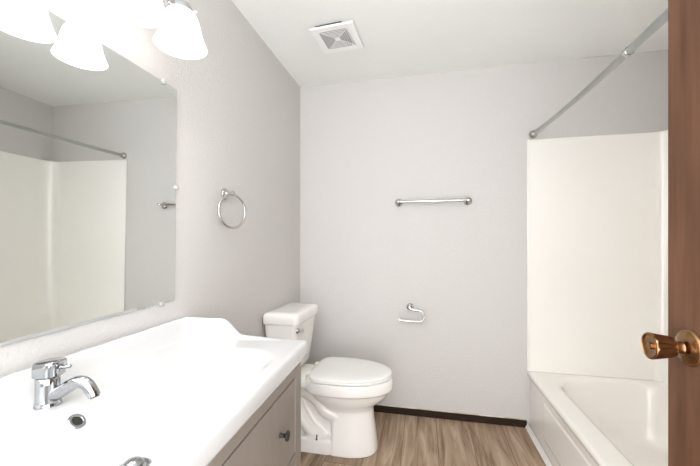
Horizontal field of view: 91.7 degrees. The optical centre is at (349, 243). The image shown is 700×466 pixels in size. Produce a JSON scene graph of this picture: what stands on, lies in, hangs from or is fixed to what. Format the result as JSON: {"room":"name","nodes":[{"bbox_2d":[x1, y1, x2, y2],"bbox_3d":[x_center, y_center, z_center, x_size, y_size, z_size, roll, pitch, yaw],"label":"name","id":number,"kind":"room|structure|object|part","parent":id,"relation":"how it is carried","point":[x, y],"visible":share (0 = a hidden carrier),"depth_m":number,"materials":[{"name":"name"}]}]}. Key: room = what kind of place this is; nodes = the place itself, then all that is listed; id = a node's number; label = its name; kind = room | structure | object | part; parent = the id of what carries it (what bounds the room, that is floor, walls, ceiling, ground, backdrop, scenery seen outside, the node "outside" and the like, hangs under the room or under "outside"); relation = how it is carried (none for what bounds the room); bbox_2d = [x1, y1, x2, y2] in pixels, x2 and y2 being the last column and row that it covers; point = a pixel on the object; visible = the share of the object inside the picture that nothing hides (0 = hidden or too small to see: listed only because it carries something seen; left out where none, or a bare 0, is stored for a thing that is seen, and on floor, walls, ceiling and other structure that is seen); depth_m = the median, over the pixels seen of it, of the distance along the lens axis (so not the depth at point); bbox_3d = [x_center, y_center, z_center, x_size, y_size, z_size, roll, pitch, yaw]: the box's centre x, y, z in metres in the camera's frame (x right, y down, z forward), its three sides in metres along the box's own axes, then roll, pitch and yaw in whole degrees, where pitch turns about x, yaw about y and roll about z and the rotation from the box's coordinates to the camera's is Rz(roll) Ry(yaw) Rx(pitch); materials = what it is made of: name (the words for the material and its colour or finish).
{"room":"bathroom","nodes":[
{"label":"bathroom","id":0,"kind":"room"},
{"bbox_2d":[0,0,299,376],"bbox_3d":[-0.693,0.013,1.442,0.100,2.440,2.644,0,0,12],"label":"wall","id":1,"kind":"structure","parent":0,"point":[238,128],"depth_m":1.60,"materials":[{"name":"grey paint"}]},
{"bbox_2d":[0,0,178,345],"bbox_3d":[-0.758,-0.178,0.855,0.014,0.834,0.924,1,0,12],"label":"wall mirror","id":2,"kind":"object","parent":1,"relation":"attached to","point":[88,187],"visible":1,"depth_m":0.92,"materials":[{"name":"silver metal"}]},
{"bbox_2d":[101,0,206,59],"bbox_3d":[-0.634,-0.734,0.818,0.278,0.257,0.666,0,0,12],"label":"vanity light","id":3,"kind":"object","parent":1,"relation":"attached to","point":[178,34],"visible":1,"depth_m":0.99,"materials":[{"name":"frosted glass"},{"name":"chrome"}]},
{"bbox_3d":[-0.554,-0.660,0.880,0.149,0.109,0.149,0,0,12],"label":"lamp shade","id":4,"kind":"part","parent":3,"relation":"part of","materials":[{"name":"white glass"}]},
{"bbox_3d":[-0.554,-0.681,0.880,0.056,0.100,0.056,0,0,12],"label":"bulb","id":5,"kind":"part","parent":3,"relation":"part of","materials":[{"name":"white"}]},
{"bbox_3d":[-0.519,-0.660,1.044,0.149,0.109,0.149,0,0,12],"label":"lamp shade","id":6,"kind":"part","parent":3,"relation":"part of","materials":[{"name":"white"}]},
{"bbox_3d":[-0.519,-0.681,1.044,0.056,0.100,0.056,0,0,12],"label":"bulb","id":7,"kind":"part","parent":3,"relation":"part of","materials":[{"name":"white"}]},
{"bbox_2d":[217,188,245,228],"bbox_3d":[-0.577,-0.167,1.627,0.058,0.195,0.169,0,0,27],"label":"towel ring","id":8,"kind":"object","parent":1,"relation":"attached to","point":[225,194],"visible":1,"depth_m":1.61,"materials":[{"name":"silver metal"}]},
{"bbox_3d":[-0.576,-0.237,1.622,0.052,0.055,0.055,0,0,12],"label":"wall post","id":9,"kind":"part","parent":8,"relation":"part of","materials":[{"name":"silver metal"}]},
{"bbox_2d":[301,412,545,465],"bbox_3d":[0.543,1.283,1.173,2.631,0.100,2.644,0,0,12],"label":"floor","id":10,"kind":"structure","parent":0,"point":[403,440],"depth_m":2.06,"materials":[{"name":"brown wood"}]},
{"bbox_2d":[207,361,300,465],"bbox_3d":[-0.485,0.826,0.800,0.507,0.815,1.001,0,0,9],"label":"vanity cabinet","id":11,"kind":"object","parent":10,"relation":"on","point":[271,436],"visible":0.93,"depth_m":1.00,"materials":[{"name":"grey paint"}]},
{"bbox_2d":[0,317,307,465],"bbox_3d":[-0.493,0.383,0.802,0.507,0.186,1.030,0,0,9],"label":"sink","id":12,"kind":"object","parent":11,"relation":"in","point":[176,392],"visible":0.97,"depth_m":0.86,"materials":[{"name":"ceramic"}]},
{"bbox_2d":[31,357,100,409],"bbox_3d":[-0.624,0.311,0.752,0.156,0.102,0.050,0,0,9],"label":"faucet","id":13,"kind":"object","parent":12,"relation":"on","point":[49,392],"visible":1,"depth_m":0.74,"materials":[{"name":"silver metal"}]},
{"bbox_3d":[-0.610,0.322,0.750,0.128,0.064,0.029,0,0,9],"label":"spout","id":14,"kind":"part","parent":13,"relation":"part of","materials":[{"name":"silver metal"}]},
{"bbox_3d":[-0.269,0.605,0.765,0.008,0.258,0.872,0,0,9],"label":"drawer","id":15,"kind":"part","parent":11,"relation":"part of","materials":[{"name":"grey paint"}]},
{"bbox_3d":[-0.202,0.594,1.050,0.030,0.031,0.032,0,0,9],"label":"knob","id":16,"kind":"part","parent":11,"relation":"part of","materials":[{"name":"silver metal"}]},
{"bbox_2d":[263,302,392,457],"bbox_3d":[-0.110,0.820,2.107,0.749,0.827,0.408,0,0,12],"label":"toilet","id":17,"kind":"object","parent":10,"relation":"on","point":[339,395],"visible":0.8,"depth_m":1.98,"materials":[{"name":"white ceramic"}]},
{"bbox_3d":[-0.370,0.639,2.164,0.205,0.335,0.392,0,0,12],"label":"tank","id":18,"kind":"part","parent":17,"relation":"part of","materials":[{"name":"white ceramic"}]},
{"bbox_3d":[-0.365,0.441,2.162,0.226,0.069,0.408,0,0,12],"label":"tank lid","id":19,"kind":"part","parent":17,"relation":"part of","materials":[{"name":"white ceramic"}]},
{"bbox_3d":[0.016,0.788,2.080,0.478,0.014,0.394,0,0,12],"label":"seat","id":20,"kind":"part","parent":17,"relation":"part of","materials":[{"name":"plastic"}]},
{"bbox_3d":[0.016,0.769,2.080,0.480,0.020,0.396,0,0,12],"label":"lid","id":21,"kind":"part","parent":17,"relation":"part of","materials":[{"name":"plastic"}]},
{"bbox_2d":[527,371,667,465],"bbox_3d":[1.425,1.042,1.455,0.814,0.382,1.514,0,0,12],"label":"bathtub","id":22,"kind":"object","parent":10,"relation":"on","point":[576,420],"visible":0.78,"depth_m":2.00,"materials":[{"name":"white plastic"}]},
{"bbox_2d":[525,424,551,465],"bbox_3d":[1.020,1.217,1.536,0.016,0.032,1.504,0,0,12],"label":"trim","id":23,"kind":"structure","parent":22,"relation":"attached to","point":[547,462],"depth_m":2.03,"materials":[{"name":"white plastic"}]},
{"bbox_3d":[1.033,1.043,1.515,0.005,0.230,1.000,0,0,12],"label":"apron panel","id":24,"kind":"part","parent":22,"relation":"part of","materials":[{"name":"white plastic"}]},
{"bbox_2d":[527,130,667,382],"bbox_3d":[1.426,0.078,1.454,0.820,1.548,1.518,0,0,12],"label":"shower surround","id":25,"kind":"object","parent":22,"relation":"on","point":[597,206],"visible":0.83,"depth_m":2.19,"materials":[{"name":"white plastic"}]},
{"bbox_2d":[232,0,667,86],"bbox_3d":[0.543,-1.257,1.173,2.631,0.100,2.644,0,0,12],"label":"ceiling","id":26,"kind":"structure","parent":0,"point":[400,38],"depth_m":1.95,"materials":[{"name":"white paint"}]},
{"bbox_2d":[309,20,363,53],"bbox_3d":[-0.071,-1.195,1.974,0.250,0.022,0.250,0,0,16],"label":"ceiling vent","id":27,"kind":"object","parent":26,"relation":"in","point":[331,37],"visible":1,"depth_m":1.96,"materials":[{"name":"plastic"}]},
{"bbox_2d":[318,28,355,49],"bbox_3d":[-0.071,-1.187,1.974,0.178,0.004,0.178,0,0,16],"label":"grille","id":28,"kind":"object","parent":27,"relation":"attached to","point":[332,38],"depth_m":1.97,"materials":[{"name":"plastic"}]},
{"bbox_2d":[300,49,667,425],"bbox_3d":[0.814,0.013,2.416,2.431,2.440,0.100,0,0,12],"label":"wall","id":29,"kind":"structure","parent":0,"point":[366,146],"depth_m":2.40,"materials":[{"name":"grey paint"}]},
{"bbox_2d":[398,303,424,322],"bbox_3d":[0.437,0.492,2.414,0.186,0.125,0.064,0,0,12],"label":"toilet paper holder","id":30,"kind":"object","parent":29,"relation":"attached to","point":[409,306],"visible":1,"depth_m":2.39,"materials":[{"name":"silver metal"}]},
{"bbox_3d":[0.426,0.455,2.419,0.052,0.052,0.058,0,0,12],"label":"wall post","id":31,"kind":"part","parent":30,"relation":"part of","materials":[{"name":"silver metal"}]},
{"bbox_2d":[395,197,471,206],"bbox_3d":[0.578,-0.295,2.380,0.532,0.058,0.071,0,0,12],"label":"towel bar","id":32,"kind":"object","parent":29,"relation":"attached to","point":[467,200],"visible":1,"depth_m":2.35,"materials":[{"name":"silver metal"}]},
{"bbox_3d":[0.347,-0.295,2.430,0.058,0.058,0.071,0,0,12],"label":"post","id":33,"kind":"part","parent":32,"relation":"part of","materials":[{"name":"silver metal"}]},
{"bbox_3d":[0.810,-0.295,2.329,0.058,0.058,0.071,0,0,12],"label":"post","id":34,"kind":"part","parent":32,"relation":"part of","materials":[{"name":"silver metal"}]},
{"bbox_2d":[374,404,526,427],"bbox_3d":[0.400,1.206,2.450,1.605,0.053,0.013,0,0,12],"label":"baseboard","id":35,"kind":"structure","parent":29,"relation":"attached to","point":[507,421],"depth_m":2.38,"materials":[{"name":"brown wood"}]},
{"bbox_2d":[529,7,667,138],"bbox_3d":[1.085,-0.729,1.528,0.074,0.056,1.520,0,0,11],"label":"shower rod","id":36,"kind":"object","parent":29,"relation":"attached to","point":[662,18],"visible":0.97,"depth_m":1.36,"materials":[{"name":"silver metal"}]},
{"bbox_3d":[0.993,0.013,-0.216,0.962,2.440,0.120,0,0,12],"label":"wall","id":37,"kind":"structure","parent":0,"visible":0},
{"bbox_2d":[641,0,699,465],"bbox_3d":[0.570,0.212,0.348,0.104,2.018,0.757,0,0,12],"label":"door","id":38,"kind":"structure","parent":37,"relation":"in","point":[681,346],"depth_m":0.67,"materials":[{"name":"brown wood"}]},
{"bbox_3d":[0.608,0.201,0.665,0.042,0.052,0.052,0,0,12],"label":"knob","id":39,"kind":"part","parent":38,"relation":"part of","materials":[{"name":"gold metal"}]}
]}

